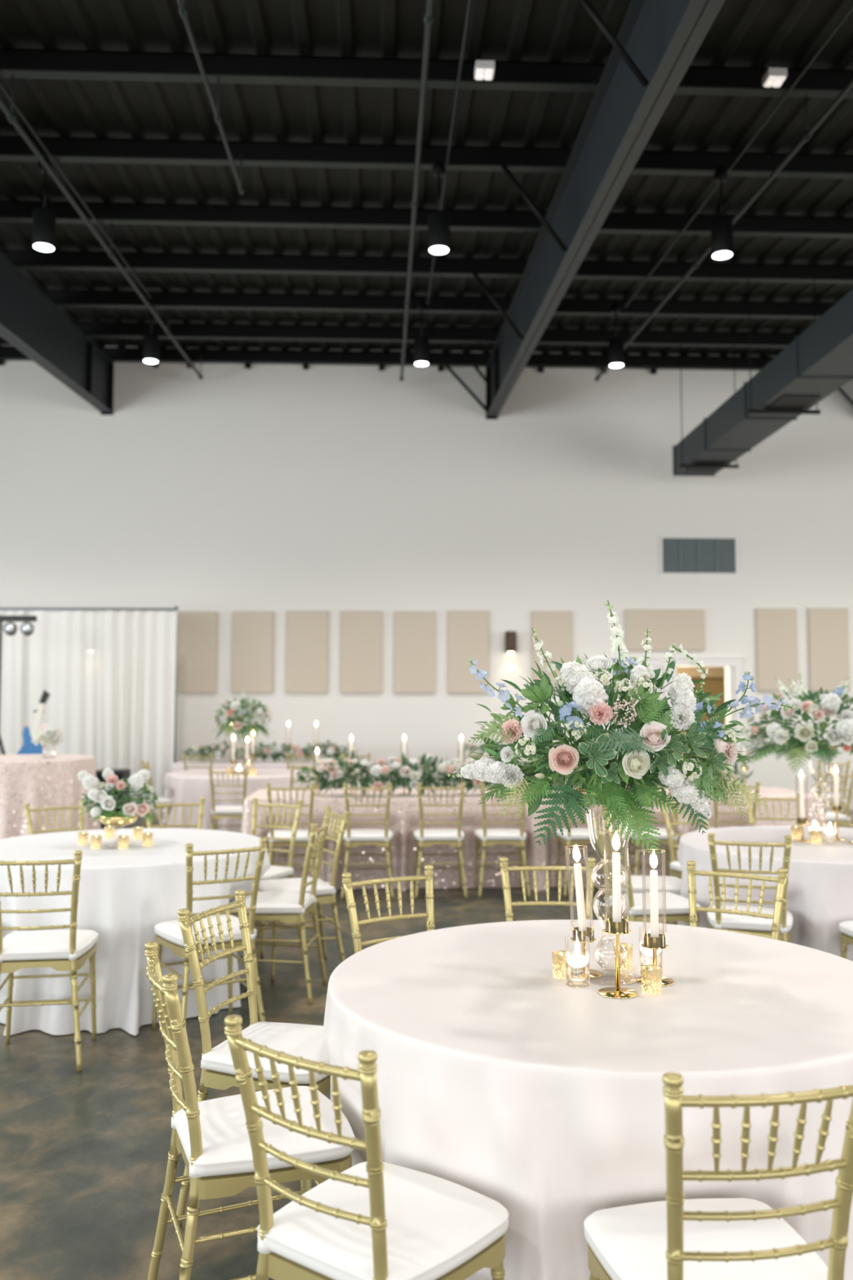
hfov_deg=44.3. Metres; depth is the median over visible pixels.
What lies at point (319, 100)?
ceiling
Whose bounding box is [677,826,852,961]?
tablecloth
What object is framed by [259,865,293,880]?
cushion
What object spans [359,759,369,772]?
flower
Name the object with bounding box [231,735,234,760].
taper candle
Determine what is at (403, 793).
candlestick
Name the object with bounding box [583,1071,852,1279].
chair
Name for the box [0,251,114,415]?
beam
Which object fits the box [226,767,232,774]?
votive candle
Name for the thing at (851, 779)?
candlestick
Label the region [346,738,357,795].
candlestick
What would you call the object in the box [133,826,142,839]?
votive candle
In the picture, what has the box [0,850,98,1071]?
chair
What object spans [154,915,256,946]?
cushion
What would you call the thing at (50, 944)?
cushion
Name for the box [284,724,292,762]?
candlestick
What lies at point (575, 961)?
glass
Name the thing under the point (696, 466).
grille
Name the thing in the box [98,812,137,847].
flower bowl
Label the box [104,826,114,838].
votive candle
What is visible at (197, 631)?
acoustic panel
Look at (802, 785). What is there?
taper candle
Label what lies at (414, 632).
acoustic panel
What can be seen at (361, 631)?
acoustic panel
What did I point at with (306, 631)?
acoustic panel
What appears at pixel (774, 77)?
light
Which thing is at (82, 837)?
votive candle
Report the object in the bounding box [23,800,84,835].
chair
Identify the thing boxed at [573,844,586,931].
taper candle
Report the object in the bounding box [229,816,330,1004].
chair
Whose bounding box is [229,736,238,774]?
candlestick
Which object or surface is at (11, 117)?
ceiling pipe
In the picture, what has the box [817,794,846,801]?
cushion
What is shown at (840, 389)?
beam
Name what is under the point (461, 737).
taper candle
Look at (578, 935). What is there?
cup
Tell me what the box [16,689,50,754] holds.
electric guitar
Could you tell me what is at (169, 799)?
cushion
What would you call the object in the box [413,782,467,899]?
chair
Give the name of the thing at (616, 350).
pendant lamp
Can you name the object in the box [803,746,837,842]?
vase
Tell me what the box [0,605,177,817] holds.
curtain
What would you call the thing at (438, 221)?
pendant lamp
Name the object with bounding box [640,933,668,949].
cup
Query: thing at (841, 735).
flower arrangement
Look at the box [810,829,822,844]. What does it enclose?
votive candle
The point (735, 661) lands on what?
trim
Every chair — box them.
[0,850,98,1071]
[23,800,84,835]
[141,760,174,827]
[144,797,204,829]
[144,941,355,1279]
[151,838,266,1030]
[173,888,330,1226]
[182,753,213,770]
[208,767,248,832]
[224,1014,508,1279]
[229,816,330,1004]
[251,797,302,959]
[256,805,349,982]
[266,782,319,877]
[285,752,318,786]
[289,763,319,788]
[340,752,371,788]
[340,782,394,900]
[342,865,435,953]
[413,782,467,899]
[465,752,494,788]
[474,782,531,898]
[499,857,595,921]
[555,782,612,898]
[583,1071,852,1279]
[592,817,700,927]
[599,805,681,924]
[622,786,681,879]
[660,797,709,877]
[686,860,787,940]
[697,781,760,830]
[706,832,793,942]
[745,792,801,826]
[817,760,850,826]
[817,770,852,827]
[838,920,852,959]
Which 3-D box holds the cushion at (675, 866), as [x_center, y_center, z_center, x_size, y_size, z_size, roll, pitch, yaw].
[1.861,1.489,6.879,0.416,0.056,0.412,2,-4,-24]
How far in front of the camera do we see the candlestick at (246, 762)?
11.73 m
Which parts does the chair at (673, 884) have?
leg, leg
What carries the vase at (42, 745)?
on the tablecloth at (37, 780)
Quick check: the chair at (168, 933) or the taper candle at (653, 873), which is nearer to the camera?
the taper candle at (653, 873)
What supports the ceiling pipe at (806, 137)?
hanging from the ceiling
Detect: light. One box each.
[474,60,494,79]
[762,67,787,87]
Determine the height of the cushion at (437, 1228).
0.056 m
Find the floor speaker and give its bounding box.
[95,768,130,827]
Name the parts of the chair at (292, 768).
leg, rail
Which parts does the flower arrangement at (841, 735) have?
stock flower, stock flower, stock flower, stock flower, stock flower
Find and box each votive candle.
[77,831,88,844]
[90,835,102,848]
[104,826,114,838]
[118,835,128,848]
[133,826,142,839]
[142,832,152,846]
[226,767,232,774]
[235,763,242,775]
[249,768,256,775]
[551,951,572,978]
[613,942,633,969]
[640,964,662,995]
[791,826,801,838]
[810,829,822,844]
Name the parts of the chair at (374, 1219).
leg, rail, rail, rail, rail, leg, seat frame, leg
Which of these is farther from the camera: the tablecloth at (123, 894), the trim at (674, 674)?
the trim at (674, 674)
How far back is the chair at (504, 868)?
4.25 m
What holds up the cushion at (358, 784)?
on the chair at (341, 753)
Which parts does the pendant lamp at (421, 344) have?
rod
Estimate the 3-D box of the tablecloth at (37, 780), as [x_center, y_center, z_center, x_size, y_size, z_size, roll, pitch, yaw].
[-3.829,1.621,9.772,1.611,1.044,1.619,0,-4,-2]
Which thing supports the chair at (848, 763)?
on the floor
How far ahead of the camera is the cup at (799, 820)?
6.00 m
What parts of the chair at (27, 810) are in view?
leg, rail, rail, leg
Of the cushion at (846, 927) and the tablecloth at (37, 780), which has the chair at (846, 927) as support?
the cushion at (846, 927)
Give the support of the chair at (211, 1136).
on the floor
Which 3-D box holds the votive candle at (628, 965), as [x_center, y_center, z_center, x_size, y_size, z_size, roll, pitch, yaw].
[0.585,0.939,3.115,0.058,0.067,0.058,0,-4,-2]
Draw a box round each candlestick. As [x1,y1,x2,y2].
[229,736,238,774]
[242,736,250,774]
[247,728,257,773]
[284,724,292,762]
[311,724,319,762]
[312,742,323,795]
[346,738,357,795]
[398,738,410,795]
[454,738,467,794]
[564,844,602,978]
[598,830,637,999]
[635,848,674,986]
[739,745,751,793]
[793,775,811,842]
[828,764,847,840]
[848,777,852,843]
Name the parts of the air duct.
hanger rod, hanger rod, hanger rod, hanger rod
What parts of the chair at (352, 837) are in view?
leg, rail, rail, rail, rail, seat frame, leg, leg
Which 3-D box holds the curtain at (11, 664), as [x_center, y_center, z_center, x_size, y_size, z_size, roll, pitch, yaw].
[-6.078,1.002,14.329,1.106,2.830,0.168,0,-4,-2]
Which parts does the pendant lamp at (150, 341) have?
rod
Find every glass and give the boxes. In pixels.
[564,935,590,987]
[639,925,662,973]
[808,817,821,839]
[823,819,836,844]
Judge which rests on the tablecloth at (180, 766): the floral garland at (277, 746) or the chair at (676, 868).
the floral garland at (277, 746)
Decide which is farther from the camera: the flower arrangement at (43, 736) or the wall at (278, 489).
the wall at (278, 489)
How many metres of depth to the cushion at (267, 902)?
5.54 m
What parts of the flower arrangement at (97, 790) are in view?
stock flower, stock flower, stock flower, stock flower, stock flower, stock flower, stock flower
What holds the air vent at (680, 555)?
in the wall at (278, 489)
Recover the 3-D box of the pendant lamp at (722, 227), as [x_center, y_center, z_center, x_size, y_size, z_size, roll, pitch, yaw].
[2.475,-3.590,8.797,0.180,0.770,0.180,0,-4,-2]
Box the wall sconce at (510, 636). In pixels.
[505,631,516,653]
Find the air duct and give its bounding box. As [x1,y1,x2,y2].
[672,278,852,475]
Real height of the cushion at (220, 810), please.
0.056 m
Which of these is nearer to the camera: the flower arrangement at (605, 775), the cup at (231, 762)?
the flower arrangement at (605, 775)
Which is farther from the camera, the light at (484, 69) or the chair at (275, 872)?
the light at (484, 69)
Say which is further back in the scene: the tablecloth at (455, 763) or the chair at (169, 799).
the tablecloth at (455, 763)
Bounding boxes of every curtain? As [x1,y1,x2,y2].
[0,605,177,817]
[0,609,22,755]
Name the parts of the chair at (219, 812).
leg, leg, seat frame, rail, rail, rail, rail, leg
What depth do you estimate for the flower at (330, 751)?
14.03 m
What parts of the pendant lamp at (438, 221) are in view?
rod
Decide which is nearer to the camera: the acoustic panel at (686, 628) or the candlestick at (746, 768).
the candlestick at (746, 768)
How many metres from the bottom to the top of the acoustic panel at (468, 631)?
1.210 m
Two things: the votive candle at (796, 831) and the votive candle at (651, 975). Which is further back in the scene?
the votive candle at (796, 831)
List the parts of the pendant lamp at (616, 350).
rod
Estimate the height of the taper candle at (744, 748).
0.312 m
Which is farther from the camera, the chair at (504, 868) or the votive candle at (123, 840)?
the votive candle at (123, 840)
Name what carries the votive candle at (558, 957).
on the tablecloth at (508, 1082)
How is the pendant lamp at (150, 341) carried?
hanging from the ceiling
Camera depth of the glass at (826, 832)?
5.91 m
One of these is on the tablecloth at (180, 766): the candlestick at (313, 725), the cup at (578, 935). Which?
the candlestick at (313, 725)
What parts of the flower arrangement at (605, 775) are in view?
stock flower, stock flower, stock flower, stock flower, stock flower, rice flower, stock flower, stock flower, stock flower, stock flower, stock flower, stock flower, stock flower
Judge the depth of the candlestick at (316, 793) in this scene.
9.12 m
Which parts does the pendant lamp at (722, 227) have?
rod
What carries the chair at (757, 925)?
on the floor
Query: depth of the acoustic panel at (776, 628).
15.54 m
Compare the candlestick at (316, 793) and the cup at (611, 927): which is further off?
the candlestick at (316, 793)
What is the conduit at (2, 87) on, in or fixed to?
attached to the ceiling
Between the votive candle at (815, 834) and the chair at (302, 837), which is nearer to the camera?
the votive candle at (815, 834)
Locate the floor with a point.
(84, 1153)
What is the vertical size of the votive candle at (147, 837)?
0.067 m
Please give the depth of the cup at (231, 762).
11.78 m
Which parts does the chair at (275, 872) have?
leg, leg, rail, rail, rail, rail, seat frame, leg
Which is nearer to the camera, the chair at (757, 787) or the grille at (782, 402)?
the chair at (757, 787)
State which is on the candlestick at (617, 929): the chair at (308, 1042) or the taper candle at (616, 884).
the taper candle at (616, 884)
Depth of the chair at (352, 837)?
8.38 m
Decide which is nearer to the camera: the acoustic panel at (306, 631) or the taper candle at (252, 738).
the taper candle at (252, 738)
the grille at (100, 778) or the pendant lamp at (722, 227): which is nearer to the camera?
the pendant lamp at (722, 227)
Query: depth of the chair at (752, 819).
7.38 m
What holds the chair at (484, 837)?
on the floor
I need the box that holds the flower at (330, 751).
[326,747,333,755]
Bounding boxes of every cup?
[229,760,236,764]
[244,760,250,764]
[570,927,596,942]
[603,917,631,934]
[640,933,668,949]
[740,766,749,770]
[795,817,809,823]
[830,804,844,811]
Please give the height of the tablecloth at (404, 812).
0.761 m
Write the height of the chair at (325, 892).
0.926 m
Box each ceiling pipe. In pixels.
[0,76,203,379]
[176,0,244,194]
[399,0,434,381]
[595,78,852,381]
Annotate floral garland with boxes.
[182,739,356,762]
[295,748,753,795]
[458,738,617,759]
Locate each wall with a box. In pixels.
[0,344,852,802]
[679,679,725,785]
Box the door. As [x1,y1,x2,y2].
[592,666,663,783]
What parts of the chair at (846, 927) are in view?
leg, seat frame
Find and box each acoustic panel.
[176,611,217,693]
[231,611,273,693]
[285,610,328,693]
[340,610,382,693]
[393,611,435,693]
[447,610,489,693]
[531,610,573,692]
[625,608,705,650]
[755,608,798,691]
[808,608,850,691]
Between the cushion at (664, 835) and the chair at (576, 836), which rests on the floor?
the chair at (576, 836)
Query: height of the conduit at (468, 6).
1.376 m
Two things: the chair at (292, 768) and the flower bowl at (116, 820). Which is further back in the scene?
the chair at (292, 768)
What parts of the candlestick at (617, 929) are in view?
stem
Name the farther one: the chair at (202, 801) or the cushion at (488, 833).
the cushion at (488, 833)
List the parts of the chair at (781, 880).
leg, rail, rail, rail, leg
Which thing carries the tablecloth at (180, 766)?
on the floor
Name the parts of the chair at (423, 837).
leg, leg, seat frame, rail, rail, rail, rail, leg, leg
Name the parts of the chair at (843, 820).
leg, rail, rail, seat frame, rail, leg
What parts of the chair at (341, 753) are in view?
leg, leg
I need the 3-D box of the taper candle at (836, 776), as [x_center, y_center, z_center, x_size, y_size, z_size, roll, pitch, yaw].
[2.377,0.855,6.083,0.024,0.257,0.024,0,-4,-2]
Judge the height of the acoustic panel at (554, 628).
1.200 m
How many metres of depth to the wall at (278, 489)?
15.48 m
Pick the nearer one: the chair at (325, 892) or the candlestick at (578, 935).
the candlestick at (578, 935)
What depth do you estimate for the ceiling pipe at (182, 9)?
7.07 m
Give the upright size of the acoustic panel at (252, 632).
1.190 m
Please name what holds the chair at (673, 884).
on the floor
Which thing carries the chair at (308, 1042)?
on the floor
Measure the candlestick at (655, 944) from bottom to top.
0.367 m
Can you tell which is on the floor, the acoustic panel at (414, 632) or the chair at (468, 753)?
the chair at (468, 753)
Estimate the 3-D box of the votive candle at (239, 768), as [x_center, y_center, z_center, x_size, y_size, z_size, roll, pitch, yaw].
[-2.067,1.429,11.578,0.068,0.129,0.068,0,-4,-2]
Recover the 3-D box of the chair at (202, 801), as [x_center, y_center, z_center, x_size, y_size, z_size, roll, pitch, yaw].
[-1.623,1.501,6.741,0.424,0.926,0.500,1,-4,-13]
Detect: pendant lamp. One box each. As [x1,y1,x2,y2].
[31,156,56,252]
[142,297,159,364]
[413,300,429,366]
[427,160,449,254]
[608,302,624,368]
[711,166,733,259]
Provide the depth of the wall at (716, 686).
18.81 m
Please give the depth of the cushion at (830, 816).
9.87 m
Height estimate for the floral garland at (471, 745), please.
0.320 m
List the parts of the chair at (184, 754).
leg, rail, rail, leg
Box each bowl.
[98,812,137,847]
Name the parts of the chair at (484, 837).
leg, leg, seat frame, rail, rail, rail, leg, leg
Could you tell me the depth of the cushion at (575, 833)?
8.51 m
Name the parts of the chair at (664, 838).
leg, seat frame, rail, rail, leg, leg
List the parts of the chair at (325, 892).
leg, leg, leg, seat frame, rail, rail, rail, rail, leg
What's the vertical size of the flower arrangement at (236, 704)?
0.600 m
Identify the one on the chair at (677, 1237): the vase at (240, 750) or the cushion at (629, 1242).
the cushion at (629, 1242)
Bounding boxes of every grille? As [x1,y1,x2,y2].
[95,774,121,824]
[684,461,727,471]
[765,395,821,409]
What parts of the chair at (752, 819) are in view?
leg, rail, rail, leg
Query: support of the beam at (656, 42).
attached to the ceiling
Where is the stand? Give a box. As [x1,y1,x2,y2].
[0,615,36,755]
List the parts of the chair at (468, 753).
rail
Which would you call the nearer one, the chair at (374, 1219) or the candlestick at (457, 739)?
the chair at (374, 1219)
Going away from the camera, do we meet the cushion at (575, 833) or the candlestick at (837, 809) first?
the candlestick at (837, 809)
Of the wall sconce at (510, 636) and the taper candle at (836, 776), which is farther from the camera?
the wall sconce at (510, 636)
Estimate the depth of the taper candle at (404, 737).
9.15 m
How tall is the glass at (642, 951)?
0.129 m
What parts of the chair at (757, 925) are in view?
leg, rail, rail, rail, rail, seat frame, leg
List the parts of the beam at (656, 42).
plate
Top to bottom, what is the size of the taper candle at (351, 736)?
0.312 m
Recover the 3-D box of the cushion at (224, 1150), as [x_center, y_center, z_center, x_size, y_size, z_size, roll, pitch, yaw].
[-0.411,1.230,2.656,0.412,0.056,0.416,1,-4,-21]
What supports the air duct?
hanging from the ceiling
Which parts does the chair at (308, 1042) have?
leg, rail, rail, rail, rail, leg, seat frame, leg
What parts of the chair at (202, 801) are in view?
leg, rail, rail, leg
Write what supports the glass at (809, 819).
on the tablecloth at (820, 895)
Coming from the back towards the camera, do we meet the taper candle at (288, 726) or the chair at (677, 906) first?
the taper candle at (288, 726)
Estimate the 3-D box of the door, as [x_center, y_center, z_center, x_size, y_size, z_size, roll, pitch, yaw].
[2.969,1.438,15.387,1.040,2.090,0.058,0,-4,-2]
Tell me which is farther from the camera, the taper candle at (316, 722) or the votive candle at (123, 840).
the taper candle at (316, 722)
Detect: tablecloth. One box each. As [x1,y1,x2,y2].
[0,754,100,839]
[0,827,271,1035]
[160,768,315,831]
[171,760,373,788]
[240,786,824,891]
[323,920,852,1279]
[449,760,639,787]
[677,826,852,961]
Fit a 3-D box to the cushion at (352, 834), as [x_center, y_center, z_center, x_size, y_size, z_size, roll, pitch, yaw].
[-0.479,1.595,8.591,0.416,0.056,0.412,0,-4,-2]
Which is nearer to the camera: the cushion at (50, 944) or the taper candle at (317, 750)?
the cushion at (50, 944)
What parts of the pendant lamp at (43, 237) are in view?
rod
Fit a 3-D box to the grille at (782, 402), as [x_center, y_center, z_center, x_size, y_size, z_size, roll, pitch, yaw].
[3.948,-2.556,11.352,0.400,0.011,0.600,0,-4,-2]
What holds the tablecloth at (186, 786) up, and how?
on the floor
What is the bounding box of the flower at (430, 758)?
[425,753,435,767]
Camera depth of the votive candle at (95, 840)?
5.68 m
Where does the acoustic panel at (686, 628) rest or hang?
attached to the wall at (278, 489)
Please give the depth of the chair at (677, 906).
5.49 m
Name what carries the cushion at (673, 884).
on the chair at (673, 884)
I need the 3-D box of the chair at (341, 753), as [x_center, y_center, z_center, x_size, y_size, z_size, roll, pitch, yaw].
[-0.927,1.930,13.722,0.424,0.926,0.500,0,-4,-2]
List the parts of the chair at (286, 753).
leg, rail, leg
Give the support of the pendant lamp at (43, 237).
hanging from the ceiling
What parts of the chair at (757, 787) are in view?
leg, rail, rail, rail, rail, leg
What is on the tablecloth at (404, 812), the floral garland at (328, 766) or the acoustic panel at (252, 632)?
the floral garland at (328, 766)
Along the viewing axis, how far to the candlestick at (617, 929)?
2.84 m
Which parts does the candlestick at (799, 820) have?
stem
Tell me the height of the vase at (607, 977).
0.534 m
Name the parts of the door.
panel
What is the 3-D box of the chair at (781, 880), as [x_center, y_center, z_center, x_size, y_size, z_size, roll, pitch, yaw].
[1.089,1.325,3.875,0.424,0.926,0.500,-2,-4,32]
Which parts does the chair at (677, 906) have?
leg, rail, rail, leg, seat frame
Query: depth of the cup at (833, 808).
6.05 m
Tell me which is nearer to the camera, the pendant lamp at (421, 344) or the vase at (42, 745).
the vase at (42, 745)
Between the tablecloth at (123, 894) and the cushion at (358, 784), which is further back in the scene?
the cushion at (358, 784)
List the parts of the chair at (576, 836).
leg, leg, seat frame, rail, rail, leg, leg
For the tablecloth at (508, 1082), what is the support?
on the floor
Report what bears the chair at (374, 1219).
on the floor
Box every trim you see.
[582,656,745,786]
[662,666,676,764]
[676,666,724,679]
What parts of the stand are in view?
leg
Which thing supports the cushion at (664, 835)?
on the chair at (664, 838)
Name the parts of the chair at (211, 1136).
rail, leg, rail, rail, rail, leg, seat frame, leg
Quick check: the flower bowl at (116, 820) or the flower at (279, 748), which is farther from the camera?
the flower at (279, 748)
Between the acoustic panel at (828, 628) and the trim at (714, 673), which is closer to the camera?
the acoustic panel at (828, 628)
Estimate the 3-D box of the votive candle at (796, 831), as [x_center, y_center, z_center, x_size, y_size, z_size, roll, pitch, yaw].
[2.164,1.125,6.138,0.058,0.067,0.058,0,-4,-2]
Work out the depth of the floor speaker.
13.17 m
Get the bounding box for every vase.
[41,744,56,757]
[236,725,250,773]
[575,787,637,984]
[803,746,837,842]
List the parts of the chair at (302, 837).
leg, leg, rail, rail, rail, seat frame, leg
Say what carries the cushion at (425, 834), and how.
on the chair at (423, 837)
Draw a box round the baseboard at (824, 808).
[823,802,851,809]
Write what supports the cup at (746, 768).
on the candlestick at (746, 768)
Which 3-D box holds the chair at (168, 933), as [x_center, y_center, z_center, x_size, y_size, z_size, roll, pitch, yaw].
[-1.026,1.391,4.947,0.424,0.926,0.500,2,-4,-31]
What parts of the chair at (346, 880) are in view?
leg, rail, rail, rail, leg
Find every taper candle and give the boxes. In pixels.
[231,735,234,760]
[245,737,248,760]
[251,733,253,753]
[287,721,289,745]
[315,721,317,745]
[315,747,318,767]
[350,734,352,768]
[403,734,405,759]
[460,734,462,764]
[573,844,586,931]
[612,832,621,922]
[649,851,658,937]
[742,746,746,766]
[799,770,804,818]
[834,766,839,806]
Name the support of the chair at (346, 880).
on the floor
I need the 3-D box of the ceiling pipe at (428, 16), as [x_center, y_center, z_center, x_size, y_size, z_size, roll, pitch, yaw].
[0.074,-3.778,4.698,0.061,1.891,20.903,0,-4,-2]
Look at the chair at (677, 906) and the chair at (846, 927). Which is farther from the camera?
the chair at (677, 906)
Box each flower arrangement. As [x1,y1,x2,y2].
[33,724,63,746]
[76,768,159,823]
[211,688,272,740]
[447,600,796,856]
[737,672,852,773]
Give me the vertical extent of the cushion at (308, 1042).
0.056 m
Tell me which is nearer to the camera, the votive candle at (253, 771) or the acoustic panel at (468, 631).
the votive candle at (253, 771)
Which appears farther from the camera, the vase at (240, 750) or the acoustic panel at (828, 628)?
the acoustic panel at (828, 628)
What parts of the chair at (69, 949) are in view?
leg, leg, rail, rail, rail, rail, seat frame, leg, leg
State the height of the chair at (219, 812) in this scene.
0.926 m
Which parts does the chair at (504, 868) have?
leg, rail, rail, leg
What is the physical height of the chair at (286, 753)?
0.926 m
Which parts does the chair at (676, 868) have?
leg, rail, seat frame, rail, rail, leg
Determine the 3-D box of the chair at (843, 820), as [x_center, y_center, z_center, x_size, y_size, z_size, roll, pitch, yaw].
[3.794,1.702,10.000,0.424,0.926,0.500,1,-4,-12]
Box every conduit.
[0,83,152,300]
[426,0,471,304]
[624,4,852,307]
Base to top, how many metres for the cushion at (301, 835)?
0.056 m
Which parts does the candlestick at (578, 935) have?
stem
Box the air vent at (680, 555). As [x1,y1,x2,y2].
[659,535,737,575]
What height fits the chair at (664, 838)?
0.926 m
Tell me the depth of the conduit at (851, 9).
8.06 m
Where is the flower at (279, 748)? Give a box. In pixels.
[276,744,282,751]
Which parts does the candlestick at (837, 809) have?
stem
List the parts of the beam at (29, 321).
plate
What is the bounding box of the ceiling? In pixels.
[0,0,852,374]
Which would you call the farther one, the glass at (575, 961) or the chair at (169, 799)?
the chair at (169, 799)
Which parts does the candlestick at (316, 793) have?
stem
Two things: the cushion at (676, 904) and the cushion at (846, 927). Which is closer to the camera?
the cushion at (846, 927)
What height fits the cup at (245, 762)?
0.036 m
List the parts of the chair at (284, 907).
seat frame, leg, rail, rail, rail, leg, rail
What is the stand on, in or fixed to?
on the floor
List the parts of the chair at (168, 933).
leg, leg, seat frame, rail, rail, rail, rail, leg, leg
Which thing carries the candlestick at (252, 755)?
on the tablecloth at (186, 786)
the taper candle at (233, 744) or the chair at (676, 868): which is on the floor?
the chair at (676, 868)
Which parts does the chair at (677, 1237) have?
leg, seat frame, leg, rail, rail, rail, rail, leg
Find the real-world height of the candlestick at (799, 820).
0.369 m
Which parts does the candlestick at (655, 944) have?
stem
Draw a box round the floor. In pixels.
[0,809,852,1279]
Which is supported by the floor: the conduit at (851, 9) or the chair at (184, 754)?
the chair at (184, 754)
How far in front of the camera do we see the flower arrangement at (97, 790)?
5.70 m
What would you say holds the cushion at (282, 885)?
on the chair at (325, 892)
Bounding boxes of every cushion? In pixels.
[0,929,98,960]
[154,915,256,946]
[155,796,174,804]
[173,1085,355,1177]
[201,1021,330,1084]
[210,805,243,814]
[229,891,315,913]
[257,877,334,895]
[257,1161,508,1279]
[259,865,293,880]
[267,830,319,841]
[342,782,371,788]
[343,829,393,840]
[413,829,464,840]
[474,828,526,839]
[555,828,604,839]
[583,1198,827,1279]
[608,891,700,915]
[620,875,681,894]
[623,827,678,839]
[670,861,682,871]
[706,905,793,931]
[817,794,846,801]
[823,811,850,821]
[838,920,852,937]
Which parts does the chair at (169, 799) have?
leg, leg, seat frame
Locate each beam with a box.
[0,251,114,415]
[445,0,725,419]
[838,387,852,404]
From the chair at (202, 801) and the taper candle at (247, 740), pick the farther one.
the taper candle at (247, 740)
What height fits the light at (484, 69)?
0.069 m
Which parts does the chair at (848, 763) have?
leg, seat frame, rail, leg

